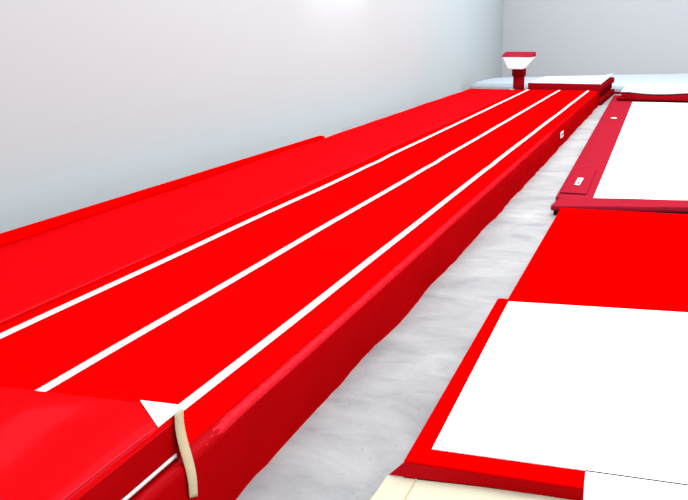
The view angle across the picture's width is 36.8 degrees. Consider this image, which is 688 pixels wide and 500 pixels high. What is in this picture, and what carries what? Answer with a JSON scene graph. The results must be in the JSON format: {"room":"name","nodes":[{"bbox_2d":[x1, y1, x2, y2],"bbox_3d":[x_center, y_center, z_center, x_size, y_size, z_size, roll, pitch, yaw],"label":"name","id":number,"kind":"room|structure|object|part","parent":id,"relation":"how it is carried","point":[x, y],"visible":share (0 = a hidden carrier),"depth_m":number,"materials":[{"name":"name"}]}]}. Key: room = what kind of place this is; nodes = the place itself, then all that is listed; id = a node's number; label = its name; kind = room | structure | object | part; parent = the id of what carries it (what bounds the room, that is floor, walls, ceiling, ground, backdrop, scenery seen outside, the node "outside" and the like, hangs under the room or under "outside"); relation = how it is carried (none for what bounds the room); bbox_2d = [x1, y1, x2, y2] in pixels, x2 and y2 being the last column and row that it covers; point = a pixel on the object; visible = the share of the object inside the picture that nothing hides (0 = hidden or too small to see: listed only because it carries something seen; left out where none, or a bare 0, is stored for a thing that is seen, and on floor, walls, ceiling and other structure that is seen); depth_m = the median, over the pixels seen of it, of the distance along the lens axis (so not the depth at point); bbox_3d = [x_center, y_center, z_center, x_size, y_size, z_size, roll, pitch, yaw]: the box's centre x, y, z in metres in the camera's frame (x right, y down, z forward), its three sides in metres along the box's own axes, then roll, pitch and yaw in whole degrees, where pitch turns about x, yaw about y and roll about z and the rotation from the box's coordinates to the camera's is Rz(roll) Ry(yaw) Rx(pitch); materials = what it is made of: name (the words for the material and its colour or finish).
{"room":"sports hall","nodes":[
{"label":"sports hall","id":0,"kind":"room"},
{"bbox_2d":[0,0,503,232],"bbox_3d":[-0.567,-3.647,15.332,0.200,4.000,35.701,4,13,17],"label":"wall","id":1,"kind":"structure","parent":0,"point":[101,100],"depth_m":11.66,"materials":[{"name":"grey paint"}]},
{"bbox_2d":[236,88,687,499],"bbox_3d":[5.278,-1.266,14.073,12.400,0.100,35.901,4,13,17],"label":"floor","id":2,"kind":"structure","parent":0,"point":[368,426],"depth_m":5.37,"materials":[{"name":"concrete"}]},
{"bbox_2d":[0,136,324,247],"bbox_3d":[-2.084,-0.141,8.086,0.320,0.312,11.446,4,13,17],"label":"mat","id":3,"kind":"object","parent":2,"relation":"on","point":[31,230],"visible":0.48,"depth_m":8.55,"materials":[{"name":"red plastic"}]},
{"bbox_2d":[0,89,519,322],"bbox_3d":[0.036,-1.121,12.497,1.154,0.305,21.342,4,13,17],"label":"mat","id":4,"kind":"object","parent":2,"relation":"on","point":[35,271],"visible":0.7,"depth_m":8.15,"materials":[{"name":"red plastic"}]},
{"bbox_2d":[0,89,598,499],"bbox_3d":[1.383,-1.033,12.079,1.658,0.313,21.342,4,13,17],"label":"track","id":5,"kind":"object","parent":2,"relation":"on","point":[250,322],"visible":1,"depth_m":5.68,"materials":[{"name":"red plastic"}]},
{"bbox_2d":[0,387,184,499],"bbox_3d":[-1.658,0.740,3.017,1.759,0.171,1.805,4,13,17],"label":"mat","id":6,"kind":"object","parent":5,"relation":"on","point":[54,446],"visible":0.96,"depth_m":3.33,"materials":[{"name":"red plastic"}]},
{"bbox_2d":[174,408,197,497],"bbox_3d":[-0.543,0.709,3.564,0.043,0.325,0.070,4,13,17],"label":"strap","id":7,"kind":"object","parent":6,"relation":"hanging from","point":[183,444],"visible":1,"depth_m":3.56,"materials":[{"name":"beige fabric"}]},
{"bbox_2d":[370,475,570,499],"bbox_3d":[1.289,1.171,2.794,3.036,0.064,1.992,4,13,17],"label":"pad","id":8,"kind":"object","parent":2,"relation":"on","point":[392,487],"visible":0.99,"depth_m":3.87,"materials":[{"name":"beige fabric"}]},
{"bbox_2d":[502,52,535,89],"bbox_3d":[3.783,-3.746,22.465,0.675,1.084,0.540,4,13,17],"label":"table","id":9,"kind":"object","parent":2,"relation":"on","point":[518,62],"visible":0.87,"depth_m":22.24,"materials":[{"name":"white fabric"}]},
{"bbox_2d":[389,298,687,499],"bbox_3d":[1.967,0.704,4.753,2.960,0.116,2.772,4,13,17],"label":"mat","id":10,"kind":"object","parent":2,"relation":"on","point":[553,399],"visible":0.93,"depth_m":4.51,"materials":[{"name":"white vinyl"},{"name":"red vinyl"}]},
{"bbox_2d":[528,73,614,104],"bbox_3d":[5.247,-3.704,23.618,1.622,0.501,3.543,4,13,17],"label":"mat","id":11,"kind":"object","parent":2,"relation":"on","point":[602,84],"visible":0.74,"depth_m":22.18,"materials":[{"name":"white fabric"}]},
{"bbox_3d":[5.228,-3.913,23.591,1.572,0.082,3.518,4,13,17],"label":"panel","id":12,"kind":"part","parent":11,"relation":"part of","materials":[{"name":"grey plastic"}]},
{"bbox_3d":[5.215,-3.664,23.641,1.552,0.132,3.520,4,13,17],"label":"folded panel","id":13,"kind":"part","parent":11,"relation":"part of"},
{"bbox_3d":[5.249,-3.525,23.661,1.622,0.132,3.521,4,13,17],"label":"folded panel","id":14,"kind":"part","parent":11,"relation":"part of","materials":[{"name":"red fabric"}]},
{"bbox_3d":[5.239,-3.799,23.603,1.602,0.132,3.520,4,13,17],"label":"folded panel","id":15,"kind":"part","parent":11,"relation":"part of","materials":[{"name":"red fabric"}]},
{"bbox_2d":[470,73,687,91],"bbox_3d":[7.081,-4.458,27.305,6.784,0.367,4.188,4,13,17],"label":"mat","id":16,"kind":"object","parent":2,"relation":"on","point":[620,81],"visible":0.37,"depth_m":26.36,"materials":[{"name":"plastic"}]},
{"bbox_2d":[508,208,687,311],"bbox_3d":[3.171,0.115,7.454,3.533,0.088,3.377,4,13,17],"label":"floor mat","id":17,"kind":"object","parent":2,"relation":"on","point":[625,259],"visible":0.77,"depth_m":7.37,"materials":[{"name":"red plastic"}]},
{"bbox_2d":[551,95,687,214],"bbox_3d":[5.742,-1.807,15.979,3.911,0.126,14.813,4,13,17],"label":"trampoline","id":18,"kind":"object","parent":2,"relation":"on","point":[635,158],"visible":0.98,"depth_m":12.37,"materials":[{"name":"white"}]},
{"bbox_3d":[5.742,-1.768,15.987,3.861,0.047,14.765,4,13,17],"label":"steel frame","id":19,"kind":"part","parent":18,"relation":"part of","materials":[{"name":"red metal"}]},
{"bbox_2d":[616,82,687,101],"bbox_3d":[8.023,-3.465,22.743,3.768,0.192,3.338,4,13,17],"label":"mat","id":20,"kind":"object","parent":18,"relation":"on","point":[631,91],"visible":1,"depth_m":21.76,"materials":[{"name":"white fabric"}]},
{"bbox_2d":[501,0,687,76],"bbox_3d":[10.670,-6.973,30.235,12.400,4.000,0.200,4,13,17],"label":"wall","id":21,"kind":"structure","parent":0,"point":[567,37],"depth_m":31.22,"materials":[{"name":"grey paint"}]}
]}

